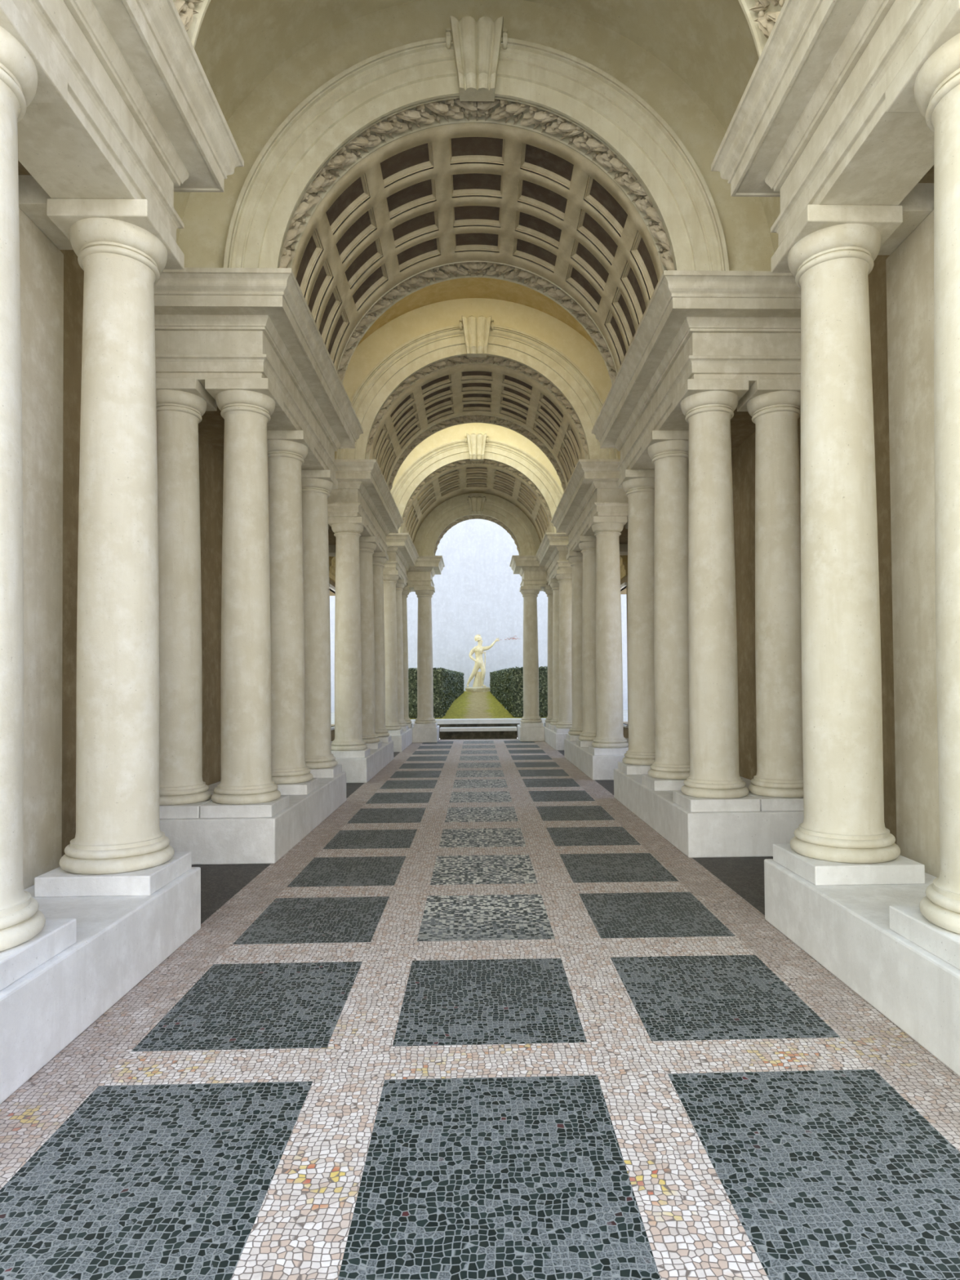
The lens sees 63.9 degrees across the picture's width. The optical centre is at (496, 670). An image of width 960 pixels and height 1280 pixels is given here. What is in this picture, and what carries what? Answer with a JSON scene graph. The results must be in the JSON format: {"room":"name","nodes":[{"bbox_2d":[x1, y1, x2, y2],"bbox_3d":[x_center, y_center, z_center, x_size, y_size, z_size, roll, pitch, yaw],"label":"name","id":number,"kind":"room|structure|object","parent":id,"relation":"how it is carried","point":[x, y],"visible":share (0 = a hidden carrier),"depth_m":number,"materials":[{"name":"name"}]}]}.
{"room":"colonnaded gallery","nodes":[
{"label":"colonnaded gallery","id":0,"kind":"room"},
{"bbox_2d":[17,160,31,175],"bbox_3d":[-3.012,-3.030,3.764,0.823,0.140,1.615,0,-1,-1],"label":"ceiling","id":1,"kind":"structure","parent":0,"point":[21,170],"depth_m":4.53,"materials":[{"name":"paint"}]},
{"bbox_2d":[18,208,63,889],"bbox_3d":[-3.106,-0.444,3.666,0.590,4.688,2.770,0,-1,-1],"label":"wall","id":2,"kind":"structure","parent":0,"point":[41,262],"depth_m":4.82,"materials":[{"name":"paint"}]},
{"bbox_2d":[59,249,335,856],"bbox_3d":[-3.853,-2.307,12.855,0.400,8.800,21.100,0,-1,-1],"label":"wall","id":3,"kind":"structure","parent":0,"point":[211,460],"depth_m":6.39,"materials":[{"name":"paint"}]},
{"bbox_2d":[328,556,335,582],"bbox_3d":[-3.691,-2.309,17.987,0.210,0.510,1.950,0,-1,-1],"label":"trim","id":4,"kind":"structure","parent":3,"relation":"attached to","point":[331,559],"depth_m":17.25,"materials":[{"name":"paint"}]},
{"bbox_2d":[328,583,335,730],"bbox_3d":[-3.781,-0.278,17.993,0.120,3.270,1.770,0,-1,-1],"label":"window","id":5,"kind":"structure","parent":3,"relation":"in","point":[331,587],"depth_m":17.51,"materials":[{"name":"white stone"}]},
{"bbox_2d":[198,406,224,455],"bbox_3d":[-3.147,-2.921,9.014,0.823,0.140,2.670,0,-1,-1],"label":"ceiling","id":6,"kind":"structure","parent":0,"point":[211,426],"depth_m":9.06,"materials":[{"name":"paint"}]},
{"bbox_2d":[328,524,336,544],"bbox_3d":[-3.301,-2.798,14.988,0.823,0.140,3.045,0,-1,-1],"label":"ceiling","id":7,"kind":"structure","parent":0,"point":[331,538],"depth_m":15.73,"materials":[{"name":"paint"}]},
{"bbox_2d":[177,0,773,271],"bbox_3d":[-0.225,-5.188,9.018,6.700,3.255,3.335,0,-1,-1],"label":"wall","id":8,"kind":"structure","parent":0,"point":[207,215],"depth_m":7.37,"materials":[{"name":"paint"}]},
{"bbox_2d":[337,260,617,384],"bbox_3d":[-0.256,-4.544,10.433,4.050,2.025,0.480,0,-1,-1],"label":"band","id":9,"kind":"object","parent":8,"relation":"attached to","point":[472,268],"visible":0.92,"depth_m":10.41,"materials":[{"name":"stone"}]},
{"bbox_2d":[173,0,780,253],"bbox_3d":[-0.153,-5.245,6.245,6.700,3.255,2.215,0,-1,-1],"label":"ceiling","id":10,"kind":"structure","parent":0,"point":[709,45],"depth_m":7.03,"materials":[{"name":"paint"}]},
{"bbox_2d":[390,422,564,493],"bbox_3d":[-0.528,-4.945,20.805,6.700,3.255,3.390,0,-1,-1],"label":"wall","id":11,"kind":"structure","parent":0,"point":[497,433],"depth_m":19.13,"materials":[{"name":"paint"}]},
{"bbox_2d":[413,493,540,552],"bbox_3d":[-0.579,-4.904,22.798,6.700,3.255,0.600,0,-1,-1],"label":"wall","id":12,"kind":"structure","parent":0,"point":[416,542],"depth_m":22.50,"materials":[{"name":"stone"}]},
{"bbox_2d":[334,297,620,459],"bbox_3d":[-0.374,-5.069,14.823,6.700,3.255,3.460,0,-1,-1],"label":"wall","id":13,"kind":"structure","parent":0,"point":[410,325],"depth_m":13.12,"materials":[{"name":"paint"}]},
{"bbox_2d":[387,414,566,492],"bbox_3d":[-0.406,-4.424,16.254,4.050,2.025,0.570,0,-1,-1],"label":"band","id":14,"kind":"object","parent":13,"relation":"attached to","point":[466,419],"visible":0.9,"depth_m":16.23,"materials":[{"name":"stone"}]},
{"bbox_2d":[357,277,599,351],"bbox_3d":[-0.298,-5.129,11.889,6.700,3.255,2.410,0,-1,-1],"label":"ceiling","id":15,"kind":"structure","parent":0,"point":[468,287],"depth_m":12.85,"materials":[{"name":"paint"}]},
{"bbox_2d":[329,519,627,712],"bbox_3d":[-0.934,-6.812,35.936,18.000,18.700,0.400,0,-1,-1],"label":"wall","id":16,"kind":"structure","parent":0,"point":[477,592],"depth_m":35.66,"materials":[{"name":"white paint"}]},
{"bbox_2d":[0,738,959,1279],"bbox_3d":[-0.243,1.943,11.810,6.700,0.200,23.100,0,-1,-1],"label":"floor","id":17,"kind":"structure","parent":0,"point":[483,1020],"depth_m":3.10,"materials":[{"name":"grey tile"}]},
{"bbox_2d":[0,0,76,991],"bbox_3d":[-2.304,-0.764,3.318,0.656,4.076,0.656,0,-1,-1],"label":"column","id":18,"kind":"structure","parent":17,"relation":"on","point":[28,74],"depth_m":3.31,"materials":[{"name":"stone"}]},
{"bbox_2d":[0,866,200,1104],"bbox_3d":[-2.363,1.489,3.690,0.868,0.412,2.858,0,-1,-1],"label":"plinth","id":19,"kind":"object","parent":17,"relation":"on","point":[120,940],"visible":0.59,"depth_m":3.75,"materials":[{"name":"stone"}]},
{"bbox_2d":[34,198,191,897],"bbox_3d":[-2.342,-0.734,4.777,0.656,4.076,0.656,0,-1,-1],"label":"column","id":20,"kind":"structure","parent":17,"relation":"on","point":[122,247],"depth_m":4.59,"materials":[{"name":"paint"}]},
{"bbox_2d":[12,0,244,249],"bbox_3d":[-2.586,-3.219,3.779,1.678,0.857,3.325,0,-1,-1],"label":"entablature","id":21,"kind":"object","parent":20,"relation":"on","point":[142,117],"visible":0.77,"depth_m":4.31,"materials":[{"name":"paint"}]},
{"bbox_2d":[155,377,217,818],"bbox_3d":[-3.074,-0.674,7.395,0.656,4.076,0.656,0,-1,-1],"label":"column","id":22,"kind":"structure","parent":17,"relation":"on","point":[181,403],"depth_m":7.21,"materials":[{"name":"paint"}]},
{"bbox_2d":[200,377,288,817],"bbox_3d":[-2.410,-0.679,7.412,0.656,4.076,0.656,0,-1,-1],"label":"column","id":23,"kind":"structure","parent":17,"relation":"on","point":[246,788],"depth_m":7.22,"materials":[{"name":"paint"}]},
{"bbox_2d":[154,267,363,477],"bbox_3d":[-2.721,-3.111,9.029,1.678,0.857,4.380,0,-1,-1],"label":"entablature","id":24,"kind":"object","parent":23,"relation":"on","point":[211,322],"visible":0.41,"depth_m":7.19,"materials":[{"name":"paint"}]},
{"bbox_2d":[223,15,728,271],"bbox_3d":[-0.179,-4.837,7.373,4.730,2.485,0.652,0,-1,-1],"label":"arch","id":25,"kind":"object","parent":24,"relation":"on","point":[475,73],"visible":0.98,"depth_m":7.30,"materials":[{"name":"stone"}]},
{"bbox_2d":[291,122,662,373],"bbox_3d":[-0.218,-4.554,8.943,3.864,1.985,2.500,0,-1,-1],"label":"vault","id":26,"kind":"object","parent":24,"relation":"on","point":[424,199],"visible":0.96,"depth_m":8.78,"materials":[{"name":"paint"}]},
{"bbox_2d":[159,771,346,864],"bbox_3d":[-2.792,1.599,8.906,1.458,0.412,3.857,0,-1,-1],"label":"plinth","id":27,"kind":"object","parent":17,"relation":"on","point":[261,840],"visible":0.54,"depth_m":6.99,"materials":[{"name":"stone"}]},
{"bbox_2d":[266,430,319,795],"bbox_3d":[-2.447,-0.649,8.875,0.656,4.076,0.656,0,-1,-1],"label":"column","id":28,"kind":"structure","parent":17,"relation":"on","point":[287,450],"depth_m":8.69,"materials":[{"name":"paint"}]},
{"bbox_2d":[301,470,342,777],"bbox_3d":[-2.488,-0.617,10.454,0.656,4.076,0.656,0,-1,-1],"label":"column","id":29,"kind":"structure","parent":17,"relation":"on","point":[317,485],"depth_m":10.27,"materials":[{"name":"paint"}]},
{"bbox_2d":[328,516,369,758],"bbox_3d":[-2.561,-0.559,13.283,0.656,4.076,0.656,0,-1,-1],"label":"column","id":30,"kind":"structure","parent":17,"relation":"on","point":[348,743],"depth_m":13.10,"materials":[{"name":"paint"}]},
{"bbox_2d":[327,459,403,556],"bbox_3d":[-2.875,-2.988,15.003,1.678,0.857,4.755,0,-1,-1],"label":"entablature","id":31,"kind":"object","parent":30,"relation":"on","point":[362,491],"visible":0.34,"depth_m":13.25,"materials":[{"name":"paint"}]},
{"bbox_2d":[368,363,585,485],"bbox_3d":[-0.366,-4.436,14.710,3.864,1.985,2.520,0,-1,-1],"label":"vault","id":32,"kind":"object","parent":31,"relation":"on","point":[474,388],"visible":0.98,"depth_m":14.66,"materials":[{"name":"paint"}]},
{"bbox_2d":[336,315,617,459],"bbox_3d":[-0.327,-4.718,13.123,4.730,2.485,0.667,0,-1,-1],"label":"arch","id":33,"kind":"object","parent":31,"relation":"on","point":[475,340],"visible":0.98,"depth_m":13.04,"materials":[{"name":"stone"}]},
{"bbox_2d":[331,740,393,782],"bbox_3d":[-2.947,1.722,14.923,1.458,0.412,4.187,0,-1,-1],"label":"plinth","id":34,"kind":"object","parent":17,"relation":"on","point":[358,770],"visible":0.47,"depth_m":12.97,"materials":[{"name":"stone"}]},
{"bbox_2d":[359,536,382,749],"bbox_3d":[-2.605,-0.523,15.002,0.656,4.076,0.656,0,-1,-1],"label":"column","id":35,"kind":"structure","parent":17,"relation":"on","point":[367,544],"depth_m":14.82,"materials":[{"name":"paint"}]},
{"bbox_2d":[372,551,391,742],"bbox_3d":[-2.648,-0.488,16.691,0.656,4.076,0.656,0,-1,-1],"label":"column","id":36,"kind":"structure","parent":17,"relation":"on","point":[379,558],"depth_m":16.52,"materials":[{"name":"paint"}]},
{"bbox_2d":[382,570,403,735],"bbox_3d":[-2.716,-0.434,19.320,0.656,4.076,0.656,0,-1,-1],"label":"column","id":37,"kind":"structure","parent":17,"relation":"on","point":[390,578],"depth_m":19.13,"materials":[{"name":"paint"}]},
{"bbox_2d":[382,533,444,591],"bbox_3d":[-2.702,-2.862,21.256,2.345,0.857,5.100,0,-1,-1],"label":"entablature","id":38,"kind":"object","parent":37,"relation":"on","point":[417,571],"visible":0.55,"depth_m":21.45,"materials":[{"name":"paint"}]},
{"bbox_2d":[391,433,563,533],"bbox_3d":[-0.483,-4.594,19.159,4.730,2.485,0.707,0,-1,-1],"label":"arch","id":39,"kind":"object","parent":38,"relation":"on","point":[474,449],"visible":0.93,"depth_m":19.06,"materials":[{"name":"stone"}]},
{"bbox_2d":[391,728,412,751],"bbox_3d":[-3.089,1.836,20.433,1.458,0.412,3.162,0,-1,-1],"label":"plinth","id":40,"kind":"object","parent":17,"relation":"on","point":[401,742],"visible":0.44,"depth_m":19.14,"materials":[{"name":"stone"}]},
{"bbox_2d":[395,578,408,731],"bbox_3d":[-2.757,-0.402,20.899,0.656,4.076,0.656,0,-1,-1],"label":"column","id":41,"kind":"structure","parent":17,"relation":"on","point":[400,584],"depth_m":20.75,"materials":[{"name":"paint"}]},
{"bbox_2d":[411,725,439,742],"bbox_3d":[-2.797,1.881,22.762,2.160,0.412,1.480,0,-1,-1],"label":"pedestal","id":42,"kind":"object","parent":17,"relation":"on","point":[419,735],"visible":0.44,"depth_m":22.04,"materials":[{"name":"stone"}]},
{"bbox_2d":[401,586,413,728],"bbox_3d":[-2.796,-0.370,22.418,0.656,4.076,0.656,0,-1,-1],"label":"column","id":43,"kind":"structure","parent":42,"relation":"on","point":[406,589],"depth_m":22.27,"materials":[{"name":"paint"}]},
{"bbox_2d":[413,586,437,728],"bbox_3d":[-2.082,-0.375,22.466,0.656,4.076,0.656,0,-1,-1],"label":"column","id":44,"kind":"structure","parent":42,"relation":"on","point":[424,719],"depth_m":22.27,"materials":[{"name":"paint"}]},
{"bbox_2d":[440,730,516,739],"bbox_3d":[-0.545,1.967,23.513,2.340,0.235,0.310,0,-1,-1],"label":"step riser","id":45,"kind":"structure","parent":17,"relation":"on","point":[443,735],"depth_m":23.36,"materials":[{"name":"stone"}]},
{"bbox_2d":[440,726,517,731],"bbox_3d":[-0.546,1.794,23.502,2.340,0.110,0.520,0,-1,-1],"label":"step","id":46,"kind":"structure","parent":45,"relation":"on","point":[469,728],"depth_m":23.25,"materials":[{"name":"white stone"}]},
{"bbox_2d":[517,724,547,741],"bbox_3d":[1.741,1.847,22.879,2.160,0.412,1.480,0,-1,-1],"label":"pedestal","id":47,"kind":"object","parent":17,"relation":"on","point":[535,733],"visible":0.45,"depth_m":22.12,"materials":[{"name":"stone"}]},
{"bbox_2d":[519,586,543,727],"bbox_3d":[1.007,-0.399,22.546,0.656,4.076,0.656,0,-1,-1],"label":"column","id":48,"kind":"structure","parent":47,"relation":"on","point":[531,718],"depth_m":22.36,"materials":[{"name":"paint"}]},
{"bbox_2d":[543,586,552,726],"bbox_3d":[1.723,-0.405,22.535,0.656,4.076,0.656,0,-1,-1],"label":"column","id":49,"kind":"structure","parent":47,"relation":"on","point":[548,589],"depth_m":22.38,"materials":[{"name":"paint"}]},
{"bbox_2d":[548,578,559,729],"bbox_3d":[1.762,-0.436,21.016,0.656,4.076,0.656,0,-1,-1],"label":"column","id":50,"kind":"structure","parent":17,"relation":"on","point":[554,584],"depth_m":20.85,"materials":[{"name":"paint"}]},
{"bbox_2d":[544,726,568,750],"bbox_3d":[2.151,1.796,20.569,1.458,0.412,3.162,0,-1,-1],"label":"plinth","id":51,"kind":"object","parent":17,"relation":"on","point":[555,740],"visible":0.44,"depth_m":19.21,"materials":[{"name":"stone"}]},
{"bbox_2d":[554,569,572,733],"bbox_3d":[1.802,-0.469,19.436,0.656,4.076,0.656,0,-1,-1],"label":"column","id":52,"kind":"structure","parent":17,"relation":"on","point":[564,577],"depth_m":19.24,"materials":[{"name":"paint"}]},
{"bbox_2d":[566,551,582,741],"bbox_3d":[1.870,-0.523,16.808,0.656,4.076,0.656,0,-1,-1],"label":"column","id":53,"kind":"structure","parent":17,"relation":"on","point":[575,557],"depth_m":16.63,"materials":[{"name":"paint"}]},
{"bbox_2d":[576,535,596,746],"bbox_3d":[1.913,-0.558,15.119,0.656,4.076,0.656,0,-1,-1],"label":"column","id":54,"kind":"structure","parent":17,"relation":"on","point":[587,544],"depth_m":14.94,"materials":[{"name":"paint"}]},
{"bbox_2d":[564,737,628,780],"bbox_3d":[2.293,1.683,15.059,1.458,0.412,4.187,0,-1,-1],"label":"plinth","id":55,"kind":"object","parent":17,"relation":"on","point":[597,767],"visible":0.47,"depth_m":13.07,"materials":[{"name":"stone"}]},
{"bbox_2d":[588,515,628,755],"bbox_3d":[1.958,-0.593,13.400,0.656,4.076,0.656,0,-1,-1],"label":"column","id":56,"kind":"structure","parent":17,"relation":"on","point":[610,740],"depth_m":13.21,"materials":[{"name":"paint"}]},
{"bbox_2d":[551,458,628,555],"bbox_3d":[2.145,-3.026,15.133,1.678,0.857,4.755,0,-1,-1],"label":"entablature","id":57,"kind":"object","parent":56,"relation":"on","point":[591,490],"visible":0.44,"depth_m":13.32,"materials":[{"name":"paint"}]},
{"bbox_2d":[617,469,655,774],"bbox_3d":[2.030,-0.651,10.571,0.656,4.076,0.656,0,-1,-1],"label":"column","id":58,"kind":"structure","parent":17,"relation":"on","point":[638,485],"depth_m":10.38,"materials":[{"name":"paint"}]},
{"bbox_2d":[641,430,689,791],"bbox_3d":[2.071,-0.684,8.992,0.656,4.076,0.656,0,-1,-1],"label":"column","id":59,"kind":"structure","parent":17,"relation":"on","point":[668,450],"depth_m":8.80,"materials":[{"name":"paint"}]},
{"bbox_2d":[613,768,804,857],"bbox_3d":[2.448,1.559,9.041,1.458,0.412,3.857,0,-1,-1],"label":"plinth","id":60,"kind":"object","parent":17,"relation":"on","point":[720,833],"visible":0.54,"depth_m":7.12,"materials":[{"name":"stone"}]},
{"bbox_2d":[671,378,759,812],"bbox_3d":[2.109,-0.714,7.529,0.656,4.076,0.656,0,-1,-1],"label":"column","id":61,"kind":"structure","parent":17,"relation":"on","point":[714,784],"depth_m":7.34,"materials":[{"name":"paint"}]},
{"bbox_2d":[591,270,800,477],"bbox_3d":[2.299,-3.149,9.159,1.678,0.857,4.380,0,-1,-1],"label":"entablature","id":62,"kind":"object","parent":61,"relation":"on","point":[695,324],"visible":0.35,"depth_m":7.32,"materials":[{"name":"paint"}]},
{"bbox_2d":[737,378,804,811],"bbox_3d":[2.773,-0.719,7.546,0.656,4.076,0.656,0,-1,-1],"label":"column","id":63,"kind":"structure","parent":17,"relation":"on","point":[774,406],"depth_m":7.36,"materials":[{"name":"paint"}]},
{"bbox_2d":[770,204,924,885],"bbox_3d":[2.176,-0.768,4.894,0.656,4.076,0.656,0,-1,-1],"label":"column","id":64,"kind":"structure","parent":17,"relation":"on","point":[830,251],"depth_m":4.71,"materials":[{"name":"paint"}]},
{"bbox_2d":[764,858,959,1076],"bbox_3d":[2.288,1.453,3.810,0.868,0.412,2.858,0,-1,-1],"label":"plinth","id":65,"kind":"object","parent":17,"relation":"on","point":[846,929],"visible":0.66,"depth_m":3.90,"materials":[{"name":"stone"}]},
{"bbox_2d":[884,0,959,969],"bbox_3d":[2.214,-0.798,3.435,0.656,4.076,0.656,0,-1,-1],"label":"column","id":66,"kind":"structure","parent":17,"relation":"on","point":[928,82],"depth_m":3.41,"materials":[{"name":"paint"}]},
{"bbox_3d":[2.467,-0.474,19.454,0.656,4.076,0.656,0,-1,-1],"label":"column","id":67,"kind":"structure","parent":17,"relation":"on","visible":0},
{"bbox_2d":[509,532,572,591],"bbox_3d":[1.651,-2.895,21.369,2.345,0.857,5.100,0,-1,-1],"label":"entablature","id":68,"kind":"object","parent":67,"relation":"on","point":[537,570],"visible":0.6,"depth_m":21.53,"materials":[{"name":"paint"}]},
{"bbox_2d":[402,463,551,543],"bbox_3d":[-0.528,-4.306,20.986,3.864,1.985,2.960,0,-1,-1],"label":"vault","id":69,"kind":"object","parent":68,"relation":"on","point":[460,480],"visible":0.93,"depth_m":20.82,"materials":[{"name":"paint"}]},
{"bbox_2d":[417,496,536,555],"bbox_3d":[-0.569,-4.163,22.635,3.440,1.765,0.897,0,-1,-1],"label":"arch","id":70,"kind":"object","parent":68,"relation":"on","point":[470,508],"visible":0.99,"depth_m":22.43,"materials":[{"name":"stone"}]},
{"bbox_2d":[618,524,627,543],"bbox_3d":[2.574,-2.843,15.140,0.823,0.140,3.045,0,-1,-1],"label":"ceiling","id":71,"kind":"structure","parent":0,"point":[623,538],"depth_m":15.89,"materials":[{"name":"paint"}]},
{"bbox_2d":[730,407,755,452],"bbox_3d":[2.728,-2.966,9.166,0.823,0.140,2.670,0,-1,-1],"label":"ceiling","id":72,"kind":"structure","parent":0,"point":[742,426],"depth_m":9.21,"materials":[{"name":"paint"}]},
{"bbox_2d":[620,254,897,844],"bbox_3d":[3.244,-2.361,13.039,0.400,8.800,21.100,0,-1,-1],"label":"wall","id":73,"kind":"structure","parent":0,"point":[743,458],"depth_m":6.52,"materials":[{"name":"paint"}]},
{"bbox_2d":[619,555,627,580],"bbox_3d":[2.817,-2.358,18.156,0.210,0.510,1.950,0,-1,-1],"label":"trim","id":74,"kind":"structure","parent":73,"relation":"attached to","point":[623,558],"depth_m":17.19,"materials":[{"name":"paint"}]},
{"bbox_2d":[620,582,628,728],"bbox_3d":[2.937,-0.329,18.167,0.120,3.270,1.770,0,-1,-1],"label":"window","id":75,"kind":"structure","parent":73,"relation":"in","point":[624,584],"depth_m":17.51,"materials":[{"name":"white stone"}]},
{"bbox_2d":[885,209,940,877],"bbox_3d":[3.002,-0.491,3.824,0.590,4.688,2.770,0,-1,-1],"label":"wall","id":76,"kind":"structure","parent":0,"point":[909,268],"depth_m":4.93,"materials":[{"name":"paint"}]},
{"bbox_2d":[711,0,948,255],"bbox_3d":[2.434,-3.257,3.909,1.678,0.857,3.325,0,-1,-1],"label":"entablature","id":77,"kind":"object","parent":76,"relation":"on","point":[811,124],"visible":0.69,"depth_m":4.38,"materials":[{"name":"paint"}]},
{"bbox_2d":[918,164,933,182],"bbox_3d":[2.863,-3.074,3.917,0.823,0.140,1.615,0,-1,-1],"label":"ceiling","id":78,"kind":"structure","parent":0,"point":[928,177],"depth_m":4.67,"materials":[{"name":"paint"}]},
{"bbox_3d":[-0.092,-5.294,3.874,6.700,3.255,2.530,0,-1,-1],"label":"wall","id":79,"kind":"structure","parent":0,"visible":0},
{"bbox_2d":[173,0,785,57],"bbox_3d":[-0.112,-4.659,4.836,4.050,2.025,0.580,0,-1,-1],"label":"band","id":80,"kind":"object","parent":79,"relation":"attached to","point":[762,15],"visible":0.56,"depth_m":4.96,"materials":[{"name":"stone"}]},
{"label":"outside","id":81,"kind":"structure","parent":0,"visible":0},
{"bbox_2d":[330,709,627,724],"bbox_3d":[-0.715,2.120,30.104,80.000,0.700,59.700,0,-1,-1],"label":"ground","id":82,"kind":"structure","parent":81,"point":[624,711],"depth_m":28.91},
{"bbox_2d":[437,723,519,737],"bbox_3d":[-0.560,1.875,24.035,3.800,0.440,0.450,0,-1,-1],"label":"step riser","id":83,"kind":"structure","parent":82,"relation":"on","point":[496,724],"depth_m":23.81,"materials":[{"name":"stone"}]},
{"bbox_2d":[410,718,546,724],"bbox_3d":[-0.561,1.587,24.001,5.200,0.135,0.630,0,-1,-1],"label":"step","id":84,"kind":"structure","parent":83,"relation":"on","point":[464,721],"depth_m":23.69,"materials":[{"name":"white stone"}]},
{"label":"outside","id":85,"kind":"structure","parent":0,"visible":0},
{"bbox_2d":[409,690,546,719],"bbox_3d":[-0.725,1.261,30.237,7.400,0.833,11.870,0,-1,-1],"label":"lawn","id":86,"kind":"structure","parent":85,"point":[468,704],"depth_m":27.41,"materials":[{"name":"green plant"}]},
{"bbox_2d":[408,666,453,718],"bbox_3d":[-2.924,0.780,27.097,2.742,1.723,5.026,0,-1,-1],"label":"hedge","id":87,"kind":"object","parent":86,"relation":"on","point":[442,677],"visible":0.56,"depth_m":24.70,"materials":[{"name":"green plant"}]},
{"bbox_2d":[451,670,464,702],"bbox_3d":[-2.672,0.657,31.568,2.688,1.295,3.943,0,-1,-1],"label":"hedge","id":88,"kind":"object","parent":86,"relation":"on","point":[458,677],"visible":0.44,"depth_m":31.19,"materials":[{"name":"green plant"}]},
{"bbox_2d":[465,634,499,692],"bbox_3d":[-0.623,-0.310,34.012,1.518,2.546,0.786,0,-1,-1],"label":"statue","id":89,"kind":"object","parent":86,"relation":"on","point":[479,677],"visible":1,"depth_m":33.90,"materials":[{"name":"stone"}]},
{"bbox_2d":[489,666,547,717],"bbox_3d":[1.439,0.781,29.178,2.723,1.728,9.110,0,-1,-5],"label":"hedge","id":90,"kind":"object","parent":86,"relation":"on","point":[506,685],"visible":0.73,"depth_m":24.82,"materials":[{"name":"green plant"}]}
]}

